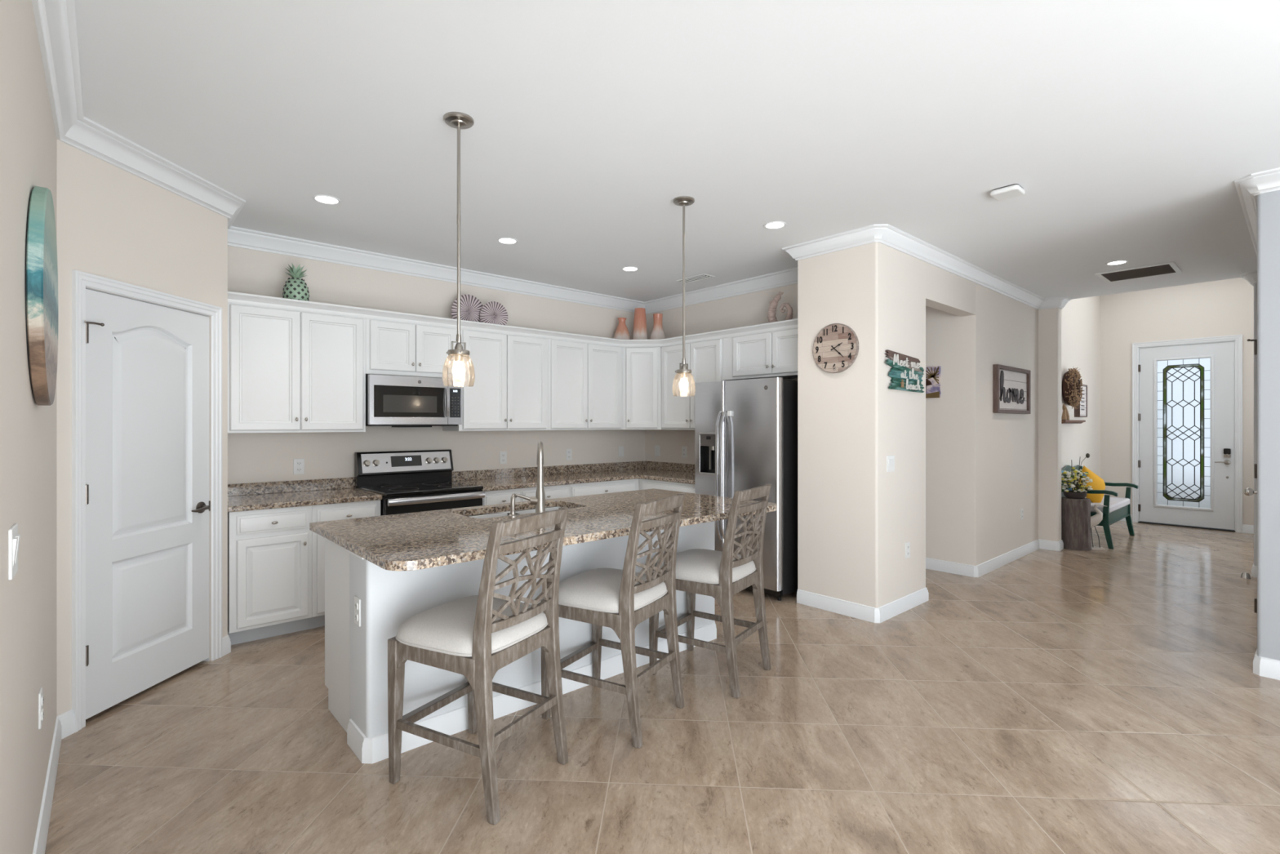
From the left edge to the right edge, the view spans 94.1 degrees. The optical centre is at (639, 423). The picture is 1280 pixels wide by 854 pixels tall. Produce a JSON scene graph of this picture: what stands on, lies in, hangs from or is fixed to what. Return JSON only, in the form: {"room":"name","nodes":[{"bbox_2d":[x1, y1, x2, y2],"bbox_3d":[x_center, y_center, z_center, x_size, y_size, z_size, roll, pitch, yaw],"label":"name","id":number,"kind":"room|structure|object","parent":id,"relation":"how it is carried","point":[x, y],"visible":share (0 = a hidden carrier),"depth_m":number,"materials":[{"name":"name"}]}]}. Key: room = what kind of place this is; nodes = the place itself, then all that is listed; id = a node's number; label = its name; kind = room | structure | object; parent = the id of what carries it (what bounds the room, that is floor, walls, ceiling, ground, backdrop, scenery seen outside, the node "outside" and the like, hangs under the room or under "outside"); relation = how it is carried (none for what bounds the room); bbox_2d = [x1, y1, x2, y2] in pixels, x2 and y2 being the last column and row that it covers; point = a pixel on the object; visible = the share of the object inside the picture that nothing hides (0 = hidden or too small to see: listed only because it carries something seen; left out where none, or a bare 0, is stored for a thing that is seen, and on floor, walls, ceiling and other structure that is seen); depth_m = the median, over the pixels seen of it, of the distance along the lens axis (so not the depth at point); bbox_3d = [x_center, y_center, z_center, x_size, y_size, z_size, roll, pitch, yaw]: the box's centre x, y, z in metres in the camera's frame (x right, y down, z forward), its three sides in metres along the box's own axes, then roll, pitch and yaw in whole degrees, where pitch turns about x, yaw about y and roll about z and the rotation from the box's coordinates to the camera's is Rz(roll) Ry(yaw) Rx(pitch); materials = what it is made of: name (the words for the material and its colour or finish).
{"room":"kitchen","nodes":[
{"label":"kitchen","id":0,"kind":"room"},
{"bbox_2d":[0,0,56,853],"bbox_3d":[0.321,0.013,-0.728,0.150,2.775,8.886,0,0,-42],"label":"wall","id":1,"kind":"structure","parent":0,"point":[28,136],"depth_m":1.60,"materials":[{"name":"beige paint"}]},
{"bbox_2d":[8,523,20,580],"bbox_3d":[-1.474,0.300,1.406,0.012,0.116,0.116,0,0,-42],"label":"light switch","id":2,"kind":"object","parent":1,"relation":"attached to","point":[14,537],"visible":1,"depth_m":1.38,"materials":[{"name":"white plastic"}]},
{"bbox_2d":[38,686,43,728],"bbox_3d":[-1.981,0.940,1.972,0.010,0.116,0.072,0,0,-42],"label":"wall outlet","id":3,"kind":"object","parent":1,"relation":"attached to","point":[40,694],"visible":1,"depth_m":1.95,"materials":[{"name":"white plastic"}]},
{"bbox_2d":[24,186,57,405],"bbox_3d":[-1.884,-0.395,1.884,0.036,0.676,0.676,0,0,-42],"label":"wall art","id":4,"kind":"object","parent":1,"relation":"attached to","point":[41,279],"visible":1,"depth_m":1.71,"materials":[{"name":"plastic"}]},
{"bbox_2d":[32,709,75,853],"bbox_3d":[0.317,1.348,-0.566,0.059,0.104,8.733,0,0,-42],"label":"baseboard","id":5,"kind":"structure","parent":1,"relation":"attached to","point":[64,726],"depth_m":2.23,"materials":[{"name":"wood"}]},
{"bbox_2d":[31,0,245,228],"bbox_3d":[0.146,-1.316,0.184,0.803,0.118,10.080,0,0,-42],"label":"trim","id":6,"kind":"structure","parent":1,"relation":"attached to","point":[55,20],"depth_m":2.69,"materials":[{"name":"wood"}]},
{"bbox_2d":[56,139,227,716],"bbox_3d":[-2.606,0.013,3.144,0.110,2.775,1.011,0,0,3],"label":"wall","id":7,"kind":"structure","parent":0,"point":[113,223],"depth_m":2.93,"materials":[{"name":"beige paint"}]},
{"bbox_2d":[71,270,222,732],"bbox_3d":[-2.581,0.352,3.142,0.161,2.096,0.878,0,0,3],"label":"door","id":8,"kind":"structure","parent":7,"relation":"in","point":[141,504],"depth_m":3.05,"materials":[{"name":"white paint"}]},
{"bbox_2d":[222,634,231,656],"bbox_3d":[-2.535,1.348,3.657,0.048,0.104,0.169,0,0,-24],"label":"baseboard","id":9,"kind":"structure","parent":7,"relation":"attached to","point":[226,643],"depth_m":3.62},
{"bbox_2d":[227,245,644,488],"bbox_3d":[-0.953,0.013,6.059,5.555,2.775,0.150,0,0,-42],"label":"wall","id":10,"kind":"structure","parent":0,"point":[252,457],"depth_m":5.01,"materials":[{"name":"beige paint"}]},
{"bbox_2d":[227,476,355,496],"bbox_3d":[-2.622,0.470,4.455,0.922,0.084,0.019,0,0,-42],"label":"backsplash","id":11,"kind":"structure","parent":10,"relation":"attached to","point":[252,488],"depth_m":4.45,"materials":[{"name":"beige stone"}]},
{"bbox_2d":[227,302,365,432],"bbox_3d":[-2.505,-0.376,4.320,0.894,0.878,0.374,0,0,-42],"label":"upper cabinet","id":12,"kind":"object","parent":10,"relation":"attached to","point":[289,371],"visible":0.91,"depth_m":4.18,"materials":[{"name":"white wood"}]},
{"bbox_2d":[282,262,309,301],"bbox_3d":[-2.480,-0.981,4.300,0.166,0.332,0.167,0,0,-42],"label":"pineapple","id":13,"kind":"object","parent":12,"relation":"on","point":[295,288],"visible":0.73,"depth_m":4.25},
{"bbox_2d":[293,458,304,474],"bbox_3d":[-2.577,0.324,4.503,0.072,0.116,0.010,0,0,-42],"label":"wall outlet","id":14,"kind":"object","parent":10,"relation":"attached to","point":[298,464],"visible":1,"depth_m":4.50,"materials":[{"name":"white plastic"}]},
{"bbox_2d":[365,318,458,378],"bbox_3d":[-1.893,-0.597,4.865,0.742,0.437,0.374,0,0,-42],"label":"upper cabinet","id":15,"kind":"object","parent":10,"relation":"attached to","point":[392,348],"visible":0.88,"depth_m":4.71,"materials":[{"name":"white wood"}]},
{"bbox_2d":[365,373,462,426],"bbox_3d":[-1.869,-0.170,4.838,0.732,0.400,0.421,0,0,-42],"label":"microwave","id":16,"kind":"object","parent":15,"relation":"attached to","point":[393,401],"visible":0.99,"depth_m":4.68,"materials":[{"name":"silver metal"}]},
{"bbox_2d":[442,328,548,431],"bbox_3d":[-1.285,-0.376,5.408,0.886,0.878,0.374,0,0,-42],"label":"upper cabinet","id":17,"kind":"object","parent":10,"relation":"attached to","point":[509,391],"visible":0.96,"depth_m":5.27,"materials":[{"name":"white wood"}]},
{"bbox_2d":[451,294,483,322],"bbox_3d":[-1.503,-0.973,5.220,0.291,0.316,0.058,0,0,-30],"label":"shell ornament","id":18,"kind":"object","parent":17,"relation":"on","point":[471,306],"visible":0.71,"depth_m":5.20,"materials":[{"name":"ceramic"}]},
{"bbox_2d":[480,301,507,324],"bbox_3d":[-1.289,-0.947,5.265,0.242,0.264,0.064,0,0,-18],"label":"shell ornament","id":19,"kind":"object","parent":17,"relation":"on","point":[492,312],"visible":0.87,"depth_m":5.24,"materials":[{"name":"ceramic"}]},
{"bbox_2d":[499,451,506,463],"bbox_3d":[-1.295,0.323,5.646,0.072,0.116,0.010,0,0,-42],"label":"wall outlet","id":20,"kind":"object","parent":10,"relation":"attached to","point":[503,455],"visible":1,"depth_m":5.64,"materials":[{"name":"white plastic"}]},
{"bbox_2d":[227,226,797,314],"bbox_3d":[-0.653,-1.316,4.604,4.065,0.118,2.420,0,0,-42],"label":"trim","id":21,"kind":"structure","parent":10,"relation":"attached to","point":[237,237],"depth_m":5.37,"materials":[{"name":"wood"}]},
{"bbox_2d":[451,460,694,480],"bbox_3d":[-0.346,0.470,5.540,2.361,0.084,1.429,0,0,-42],"label":"backsplash","id":22,"kind":"structure","parent":10,"relation":"attached to","point":[557,469],"depth_m":6.13,"materials":[{"name":"beige stone"}]},
{"bbox_2d":[548,338,622,430],"bbox_3d":[-0.613,-0.376,6.007,0.914,0.878,0.374,0,0,-42],"label":"upper cabinet","id":23,"kind":"object","parent":10,"relation":"attached to","point":[585,380],"visible":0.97,"depth_m":5.86,"materials":[{"name":"white wood"}]},
{"bbox_2d":[227,291,797,346],"bbox_3d":[-0.662,-0.830,4.393,3.738,0.069,2.103,0,0,-42],"label":"crown molding","id":24,"kind":"structure","parent":23,"relation":"attached to","point":[237,298],"depth_m":5.03,"materials":[{"name":"white wood"}]},
{"bbox_2d":[622,346,661,429],"bbox_3d":[0.034,-0.376,6.427,0.606,0.878,0.604,0,0,-42],"label":"upper cabinet","id":25,"kind":"object","parent":10,"relation":"attached to","point":[642,366],"visible":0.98,"depth_m":6.19,"materials":[{"name":"white wood"}]},
{"bbox_2d":[613,317,631,339],"bbox_3d":[-0.194,-0.978,6.454,0.200,0.325,0.200,0,0,-42],"label":"vase","id":26,"kind":"object","parent":25,"relation":"on","point":[621,332],"visible":0.69,"depth_m":6.40,"materials":[{"name":"ceramic"}]},
{"bbox_2d":[632,307,647,339],"bbox_3d":[0.000,-1.028,6.445,0.164,0.425,0.164,0,0,-42],"label":"vase","id":27,"kind":"object","parent":25,"relation":"on","point":[639,331],"visible":0.66,"depth_m":6.38,"materials":[{"name":"ceramic"}]},
{"bbox_2d":[649,313,666,339],"bbox_3d":[0.193,-0.996,6.431,0.188,0.362,0.188,0,0,-42],"label":"vase","id":28,"kind":"object","parent":25,"relation":"on","point":[657,333],"visible":0.62,"depth_m":6.38,"materials":[{"name":"ceramic"}]},
{"bbox_2d":[44,520,1279,853],"bbox_3d":[3.959,1.460,3.599,11.500,0.120,10.500,0,0,-42],"label":"floor","id":29,"kind":"structure","parent":0,"point":[1108,700],"depth_m":2.56,"materials":[{"name":"tile"}]},
{"bbox_2d":[227,505,311,644],"bbox_3d":[-2.568,0.974,4.065,0.461,0.852,0.670,0,0,-42],"label":"base cabinet","id":30,"kind":"object","parent":29,"relation":"on","point":[269,550],"visible":0.94,"depth_m":3.83,"materials":[{"name":"white wood"}]},
{"bbox_2d":[227,476,382,511],"bbox_3d":[-2.411,0.487,4.218,0.922,0.119,0.654,0,0,-42],"label":"countertop","id":31,"kind":"structure","parent":30,"relation":"on","point":[295,493],"depth_m":4.26,"materials":[{"name":"beige stone"}]},
{"bbox_2d":[309,499,380,628],"bbox_3d":[-2.229,0.974,4.368,0.445,0.852,0.670,0,0,-42],"label":"base cabinet","id":32,"kind":"object","parent":29,"relation":"on","point":[339,511],"visible":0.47,"depth_m":4.04,"materials":[{"name":"white wood"}]},
{"bbox_2d":[355,448,484,515],"bbox_3d":[-1.740,0.814,4.736,0.782,1.172,0.725,0,0,-42],"label":"range","id":33,"kind":"object","parent":29,"relation":"on","point":[406,481],"visible":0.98,"depth_m":4.75,"materials":[{"name":"black metal"}]},
{"bbox_2d":[355,480,483,497],"bbox_3d":[-1.758,0.512,4.763,0.770,0.030,0.660,0,0,-42],"label":"cooktop","id":34,"kind":"object","parent":33,"relation":"in","point":[391,488],"depth_m":4.67,"materials":[{"name":"black glass"}]},
{"bbox_2d":[387,506,568,825],"bbox_3d":[-0.625,0.870,2.397,0.603,1.060,0.521,0,0,28],"label":"counter stool","id":35,"kind":"object","parent":29,"relation":"on","point":[474,637],"visible":1,"depth_m":2.26,"materials":[{"name":"grey wood"}]},
{"bbox_2d":[396,595,546,657],"bbox_3d":[-0.667,0.790,2.414,0.487,0.100,0.494,0,0,28],"label":"cushion","id":36,"kind":"object","parent":35,"relation":"on","point":[448,629],"depth_m":2.24,"materials":[{"name":"fabric"}]},
{"bbox_2d":[482,488,520,514],"bbox_3d":[-1.341,0.974,5.160,0.365,0.852,0.670,0,0,-42],"label":"base cabinet","id":37,"kind":"object","parent":29,"relation":"on","point":[498,496],"visible":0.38,"depth_m":4.92,"materials":[{"name":"white wood"}]},
{"bbox_2d":[324,506,716,763],"bbox_3d":[-0.550,0.972,3.445,2.206,0.857,0.746,0,0,-42],"label":"kitchen island","id":38,"kind":"object","parent":29,"relation":"on","point":[356,657],"visible":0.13,"depth_m":2.72,"materials":[{"name":"white paint"}]},
{"bbox_2d":[354,595,360,626],"bbox_3d":[-1.207,0.800,2.541,0.010,0.116,0.072,0,0,-42],"label":"wall outlet","id":39,"kind":"object","parent":38,"relation":"attached to","point":[357,601],"visible":1,"depth_m":2.53,"materials":[{"name":"white plastic"}]},
{"bbox_2d":[309,488,777,570],"bbox_3d":[-0.391,0.523,3.390,2.400,0.037,1.190,0,0,-42],"label":"island countertop","id":40,"kind":"structure","parent":38,"relation":"on","point":[416,540],"depth_m":2.96,"materials":[{"name":"beige stone"}]},
{"bbox_2d":[507,493,517,517],"bbox_3d":[-0.693,0.443,3.247,0.051,0.124,0.090,0,0,-12],"label":"soap dispenser","id":41,"kind":"object","parent":40,"relation":"on","point":[513,514],"visible":1,"depth_m":3.22,"materials":[{"name":"silver metal"}]},
{"bbox_2d":[467,506,569,516],"bbox_3d":[-0.701,0.645,3.539,0.759,0.201,0.381,0,0,-42],"label":"sink","id":42,"kind":"object","parent":40,"relation":"in","point":[508,513],"visible":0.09,"depth_m":3.63,"materials":[{"name":"metal"}]},
{"bbox_2d":[467,512,510,516],"bbox_3d":[-0.847,0.645,3.409,0.368,0.201,0.381,0,0,-42],"label":"basin","id":43,"kind":"object","parent":42,"relation":"in","point":[508,513],"depth_m":3.59,"materials":[{"name":"silver metal"}]},
{"bbox_2d":[515,506,569,514],"bbox_3d":[-0.554,0.645,3.670,0.367,0.201,0.381,0,0,-42],"label":"basin","id":44,"kind":"object","parent":42,"relation":"in","point":[553,506],"depth_m":3.79,"materials":[{"name":"silver metal"}]},
{"bbox_2d":[515,440,545,513],"bbox_3d":[-0.616,0.302,3.361,0.168,0.406,0.168,0,0,-10],"label":"faucet","id":45,"kind":"object","parent":40,"relation":"on","point":[539,500],"visible":0.88,"depth_m":3.30,"materials":[{"name":"silver metal"}]},
{"bbox_2d":[520,484,570,510],"bbox_3d":[-1.014,0.974,5.452,0.509,0.852,0.670,0,0,-42],"label":"base cabinet","id":46,"kind":"object","parent":29,"relation":"on","point":[557,491],"visible":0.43,"depth_m":5.25,"materials":[{"name":"white wood"}]},
{"bbox_2d":[570,478,639,497],"bbox_3d":[-0.512,0.974,5.900,0.836,0.852,0.670,0,0,-42],"label":"base cabinet","id":47,"kind":"object","parent":29,"relation":"on","point":[617,486],"visible":0.24,"depth_m":5.64,"materials":[{"name":"white wood"}]},
{"bbox_2d":[541,493,684,748],"bbox_3d":[-0.110,0.870,2.890,0.603,1.060,0.521,0,0,30],"label":"counter stool","id":48,"kind":"object","parent":29,"relation":"on","point":[619,600],"visible":0.91,"depth_m":2.73,"materials":[{"name":"grey wood"}]},
{"bbox_2d":[558,568,666,613],"bbox_3d":[-0.152,0.790,2.909,0.487,0.100,0.494,0,0,30],"label":"cushion","id":49,"kind":"object","parent":48,"relation":"on","point":[598,590],"depth_m":2.73,"materials":[{"name":"fabric"}]},
{"bbox_2d":[639,478,694,493],"bbox_3d":[0.486,0.974,5.858,0.690,0.852,0.815,0,0,-42],"label":"base cabinet","id":50,"kind":"object","parent":29,"relation":"on","point":[644,484],"visible":0.04,"depth_m":5.66,"materials":[{"name":"white wood"}]},
{"bbox_2d":[451,460,694,491],"bbox_3d":[-0.346,0.487,5.540,2.361,0.119,1.429,0,0,-42],"label":"countertop","id":51,"kind":"structure","parent":50,"relation":"on","point":[513,477],"depth_m":5.79,"materials":[{"name":"beige stone"}]},
{"bbox_2d":[648,484,771,697],"bbox_3d":[0.413,0.870,3.364,0.603,1.060,0.521,0,0,34],"label":"counter stool","id":52,"kind":"object","parent":29,"relation":"on","point":[719,575],"visible":0.91,"depth_m":3.20,"materials":[{"name":"grey wood"}]},
{"bbox_2d":[655,548,755,584],"bbox_3d":[0.373,0.790,3.386,0.487,0.100,0.494,0,0,34],"label":"cushion","id":53,"kind":"object","parent":52,"relation":"on","point":[695,566],"depth_m":3.20,"materials":[{"name":"fabric"}]},
{"bbox_2d":[694,377,797,600],"bbox_3d":[1.016,0.520,5.175,0.798,1.760,0.890,0,0,-42],"label":"refrigerator","id":54,"kind":"object","parent":29,"relation":"on","point":[756,446],"visible":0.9,"depth_m":4.79,"materials":[{"name":"silver metal"}]},
{"bbox_2d":[1061,496,1092,551],"bbox_3d":[4.893,1.119,6.703,0.304,0.562,0.308,0,0,-42],"label":"table","id":55,"kind":"object","parent":29,"relation":"on","point":[1075,513],"visible":0.83,"depth_m":6.59,"materials":[{"name":"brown wood"}]},
{"bbox_2d":[1062,490,1087,498],"bbox_3d":[4.894,0.802,6.705,0.220,0.070,0.220,0,0,-42],"label":"bowl","id":56,"kind":"object","parent":55,"relation":"on","point":[1070,494],"depth_m":6.63,"materials":[{"name":"ceramic"}]},
{"bbox_2d":[1061,453,1093,498],"bbox_3d":[4.942,0.588,6.701,0.414,0.498,0.319,0,0,2],"label":"flower arrangement","id":57,"kind":"object","parent":55,"relation":"on","point":[1073,491],"visible":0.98,"depth_m":6.66,"materials":[{"name":"plant"}]},
{"bbox_2d":[1090,503,1106,550],"bbox_3d":[5.059,1.146,6.652,0.289,0.508,0.104,0,0,6],"label":"statue","id":58,"kind":"object","parent":29,"relation":"on","point":[1095,519],"visible":0.76,"depth_m":6.62,"materials":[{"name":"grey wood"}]},
{"bbox_2d":[1061,464,1137,549],"bbox_3d":[5.551,0.960,7.252,1.260,0.880,0.612,0,0,-42],"label":"armchair","id":59,"kind":"object","parent":29,"relation":"on","point":[1117,508],"visible":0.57,"depth_m":7.00,"materials":[{"name":"green paint"}]},
{"bbox_2d":[1077,465,1105,502],"bbox_3d":[5.377,0.745,7.102,0.483,0.490,0.192,0,0,-12],"label":"throw pillow","id":60,"kind":"object","parent":59,"relation":"on","point":[1098,483],"visible":0.5,"depth_m":7.03,"materials":[{"name":"yellow fabric"}]},
{"bbox_2d":[1084,496,1129,512],"bbox_3d":[5.546,0.975,7.257,1.170,0.079,0.485,0,0,-42],"label":"seat cushion","id":61,"kind":"object","parent":59,"relation":"on","point":[1116,504],"depth_m":7.06,"materials":[{"name":"white fabric"}]},
{"bbox_2d":[74,0,1279,302],"bbox_3d":[2.787,-1.450,2.554,8.360,0.150,10.500,0,0,-42],"label":"ceiling","id":62,"kind":"structure","parent":0,"point":[1127,129],"depth_m":2.76,"materials":[{"name":"white paint"}]},
{"bbox_2d":[312,194,341,204],"bbox_3d":[-1.923,-1.372,3.659,0.156,0.006,0.156,0,0,-42],"label":"recessed light","id":63,"kind":"object","parent":62,"relation":"in","point":[325,199],"visible":1,"depth_m":3.65,"materials":[{"name":"white"}]},
{"bbox_2d":[442,111,475,386],"bbox_3d":[-0.819,-0.772,2.693,0.142,1.205,0.142,0,0,-42],"label":"pendant light","id":64,"kind":"object","parent":62,"relation":"hanging from","point":[458,120],"visible":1,"depth_m":2.69,"materials":[{"name":"silver metal"}]},
{"bbox_2d":[454,342,462,361],"bbox_3d":[-0.819,-0.323,2.693,0.038,0.085,0.038,0,0,-42],"label":"socket","id":65,"kind":"object","parent":64,"relation":"attached to","point":[458,357],"depth_m":2.68,"materials":[{"name":"silver metal"}]},
{"bbox_2d":[497,237,518,244],"bbox_3d":[-0.998,-1.372,4.484,0.156,0.006,0.156,0,0,-42],"label":"recessed light","id":66,"kind":"object","parent":62,"relation":"in","point":[502,240],"visible":1,"depth_m":4.48,"materials":[{"name":"white"}]},
{"bbox_2d":[672,195,695,395],"bbox_3d":[0.270,-0.772,3.667,0.142,1.205,0.142,0,0,-42],"label":"pendant light","id":67,"kind":"object","parent":62,"relation":"hanging from","point":[683,201],"visible":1,"depth_m":3.66,"materials":[{"name":"silver metal"}]},
{"bbox_2d":[676,273,715,283],"bbox_3d":[0.527,-1.370,5.650,0.156,0.010,0.356,0,0,-42],"label":"ceiling vent","id":68,"kind":"object","parent":62,"relation":"in","point":[701,277],"visible":0.91,"depth_m":5.63,"materials":[{"name":"white plastic"}]},
{"bbox_2d":[763,221,786,229],"bbox_3d":[0.935,-1.372,4.130,0.156,0.006,0.156,0,0,-42],"label":"recessed light","id":69,"kind":"object","parent":62,"relation":"in","point":[774,224],"visible":1,"depth_m":4.12,"materials":[{"name":"white"}]},
{"bbox_2d":[990,183,1025,200],"bbox_3d":[2.161,-1.358,3.503,0.150,0.034,0.150,0,0,-42],"label":"smoke detector","id":70,"kind":"object","parent":62,"relation":"attached to","point":[1014,190],"visible":1,"depth_m":3.47,"materials":[{"name":"white plastic"}]},
{"bbox_2d":[1105,260,1128,265],"bbox_3d":[4.074,-1.372,5.092,0.156,0.006,0.156,0,0,-42],"label":"recessed light","id":71,"kind":"object","parent":62,"relation":"in","point":[1116,262],"visible":1,"depth_m":5.08,"materials":[{"name":"white"}]},
{"bbox_2d":[1094,261,1182,283],"bbox_3d":[4.528,-1.369,5.417,0.490,0.012,0.540,0,0,-42],"label":"ceiling vent","id":72,"kind":"object","parent":62,"relation":"in","point":[1168,268],"visible":1,"depth_m":5.39,"materials":[{"name":"white plastic"}]},
{"bbox_2d":[644,283,797,464],"bbox_3d":[0.946,0.013,6.030,0.220,2.775,2.420,0,0,-42],"label":"wall","id":73,"kind":"structure","parent":0,"point":[751,308],"depth_m":6.20,"materials":[{"name":"beige paint"}]},
{"bbox_2d":[661,337,724,430],"bbox_3d":[0.600,-0.376,5.968,0.374,0.878,0.833,0,0,-42],"label":"upper cabinet","id":74,"kind":"object","parent":73,"relation":"attached to","point":[704,359],"visible":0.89,"depth_m":5.89,"materials":[{"name":"white wood"}]},
{"bbox_2d":[723,328,797,380],"bbox_3d":[1.201,-0.610,5.294,0.374,0.410,0.969,0,0,-42],"label":"upper cabinet","id":75,"kind":"object","parent":73,"relation":"attached to","point":[771,354],"visible":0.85,"depth_m":5.23,"materials":[{"name":"white wood"}]},
{"bbox_2d":[767,291,792,322],"bbox_3d":[1.234,-0.991,5.256,0.080,0.352,0.258,0,0,-42],"label":"sculpture","id":76,"kind":"object","parent":75,"relation":"on","point":[771,313],"visible":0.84,"depth_m":5.27,"materials":[{"name":"beige ceramic"}]},
{"bbox_2d":[797,241,925,608],"bbox_3d":[1.749,0.013,4.694,0.800,2.775,0.645,0,0,-42],"label":"wall pillar","id":77,"kind":"structure","parent":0,"point":[856,517],"depth_m":4.42,"materials":[{"name":"beige paint"}]},
{"bbox_2d":[812,323,858,373],"bbox_3d":[1.443,-0.557,4.414,0.029,0.366,0.366,0,0,-42],"label":"wall clock","id":78,"kind":"object","parent":77,"relation":"attached to","point":[835,348],"visible":1,"depth_m":4.40,"materials":[{"name":"brown wood"}]},
{"bbox_2d":[796,586,928,622],"bbox_3d":[1.755,1.348,4.688,0.832,0.104,0.661,0,0,-42],"label":"baseboard","id":79,"kind":"structure","parent":77,"relation":"attached to","point":[879,615],"depth_m":4.40,"materials":[{"name":"wood"}]},
{"bbox_2d":[886,455,894,471],"bbox_3d":[1.817,0.290,4.314,0.116,0.116,0.012,0,0,-42],"label":"light switch","id":80,"kind":"object","parent":77,"relation":"attached to","point":[890,459],"visible":1,"depth_m":4.30,"materials":[{"name":"white plastic"}]},
{"bbox_2d":[884,349,924,392],"bbox_3d":[1.978,-0.383,4.441,0.635,0.288,0.036,0,0,-42],"label":"sign","id":81,"kind":"object","parent":77,"relation":"attached to","point":[904,372],"visible":1,"depth_m":4.41,"materials":[{"name":"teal wood"}]},
{"bbox_2d":[925,262,975,316],"bbox_3d":[2.619,-1.183,5.124,1.070,0.383,0.130,0,0,-42],"label":"wall","id":82,"kind":"structure","parent":0,"point":[947,291],"depth_m":5.05,"materials":[{"name":"beige paint"}]},
{"bbox_2d":[925,283,1038,565],"bbox_3d":[2.746,0.013,7.204,1.890,2.775,3.065,0,0,-42],"label":"wall","id":83,"kind":"structure","parent":0,"point":[982,464],"depth_m":5.69,"materials":[{"name":"beige paint"}]},
{"bbox_2d":[925,365,941,398],"bbox_3d":[2.723,-0.395,5.786,0.030,0.301,0.370,0,0,-42],"label":"canvas","id":84,"kind":"object","parent":83,"relation":"attached to","point":[933,374],"visible":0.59,"depth_m":5.68},
{"bbox_2d":[925,538,1063,577],"bbox_3d":[2.866,1.348,7.176,2.064,0.104,3.266,0,0,-42],"label":"baseboard","id":85,"kind":"structure","parent":83,"relation":"attached to","point":[981,569],"depth_m":5.73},
{"bbox_2d":[992,364,1031,413],"bbox_3d":[3.778,-0.335,6.040,1.010,0.464,0.044,0,0,-42],"label":"home sign","id":86,"kind":"object","parent":83,"relation":"attached to","point":[1011,386],"visible":1,"depth_m":5.99,"materials":[{"name":"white wood"}]},
{"bbox_2d":[1038,307,1061,541],"bbox_3d":[4.521,0.013,6.754,0.160,2.775,0.400,0,0,-42],"label":"wall","id":87,"kind":"structure","parent":0,"point":[1049,319],"depth_m":6.61,"materials":[{"name":"beige paint"}]},
{"bbox_2d":[1061,295,1100,477],"bbox_3d":[5.657,-0.350,7.869,3.020,3.500,0.150,0,0,-42],"label":"wall","id":88,"kind":"structure","parent":0,"point":[1081,317],"depth_m":8.07,"materials":[{"name":"beige paint"}]},
{"bbox_2d":[782,223,1071,309],"bbox_3d":[2.927,-1.326,5.637,4.033,0.098,0.849,0,0,-39],"label":"trim","id":89,"kind":"structure","parent":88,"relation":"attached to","point":[886,234],"depth_m":4.62,"materials":[{"name":"wood"}]},
{"bbox_2d":[1062,367,1082,409],"bbox_3d":[5.397,-0.440,7.441,0.522,0.537,0.146,0,0,-42],"label":"wreath","id":90,"kind":"object","parent":88,"relation":"attached to","point":[1072,390],"visible":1,"depth_m":7.34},
{"bbox_2d":[1061,419,1085,423],"bbox_3d":[5.322,-0.021,7.381,0.950,0.042,0.129,0,0,-42],"label":"wall shelf","id":91,"kind":"object","parent":88,"relation":"attached to","point":[1063,421],"visible":0.76,"depth_m":7.25,"materials":[{"name":"brown wood"}]},
{"bbox_2d":[1061,404,1069,419],"bbox_3d":[5.142,-0.137,7.207,0.166,0.201,0.070,0,0,-42],"label":"figurine","id":92,"kind":"object","parent":91,"relation":"on","point":[1065,415],"visible":0.89,"depth_m":7.17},
{"bbox_2d":[1074,384,1087,417],"bbox_3d":[5.832,-0.300,7.883,0.400,0.430,0.059,0,0,-42],"label":"sign","id":93,"kind":"object","parent":88,"relation":"attached to","point":[1082,411],"visible":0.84,"depth_m":7.87,"materials":[{"name":"white wood"}]},
{"bbox_2d":[1100,277,1253,525],"bbox_3d":[7.531,-0.350,7.992,0.140,3.500,2.500,0,0,-42],"label":"wall","id":94,"kind":"structure","parent":0,"point":[1220,308],"depth_m":8.28,"materials":[{"name":"beige paint"}]},
{"bbox_2d":[1132,334,1242,532],"bbox_3d":[7.404,0.130,8.096,0.191,2.540,1.103,0,0,-42],"label":"door","id":95,"kind":"structure","parent":94,"relation":"in","point":[1187,393],"depth_m":8.06,"materials":[{"name":"white paint"}]},
{"bbox_2d":[1253,283,1257,565],"bbox_3d":[5.812,0.013,5.307,0.160,2.775,0.480,0,0,-42],"label":"wall","id":96,"kind":"structure","parent":0,"point":[1255,284],"depth_m":5.42,"materials":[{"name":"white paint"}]},
{"bbox_2d":[1257,190,1279,660],"bbox_3d":[5.061,0.013,3.772,3.005,2.775,1.490,0,0,-42],"label":"wall","id":97,"kind":"structure","parent":0,"point":[1268,203],"depth_m":3.29,"materials":[{"name":"grey paint"}]},
{"bbox_2d":[1242,524,1257,577],"bbox_3d":[6.769,1.348,6.415,3.096,0.104,0.560,0,0,-42],"label":"baseboard","id":98,"kind":"structure","parent":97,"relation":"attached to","point":[1246,528],"depth_m":7.58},
{"bbox_2d":[1243,338,1257,613],"bbox_3d":[4.287,0.335,4.147,1.100,2.130,0.100,0,0,-42],"label":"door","id":99,"kind":"structure","parent":97,"relation":"in","point":[1248,491],"depth_m":3.81,"materials":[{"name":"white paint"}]},
{"bbox_2d":[1234,167,1279,285],"bbox_3d":[5.008,-1.326,3.877,3.243,0.098,1.718,0,0,-42],"label":"trim","id":100,"kind":"structure","parent":97,"relation":"attached to","point":[1248,187],"depth_m":3.39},
{"bbox_2d":[1253,648,1279,679],"bbox_3d":[3.990,1.348,2.827,0.181,0.104,1.506,0,0,-42],"label":"baseboard","id":101,"kind":"structure","parent":97,"relation":"attached to","point":[1262,666],"depth_m":3.29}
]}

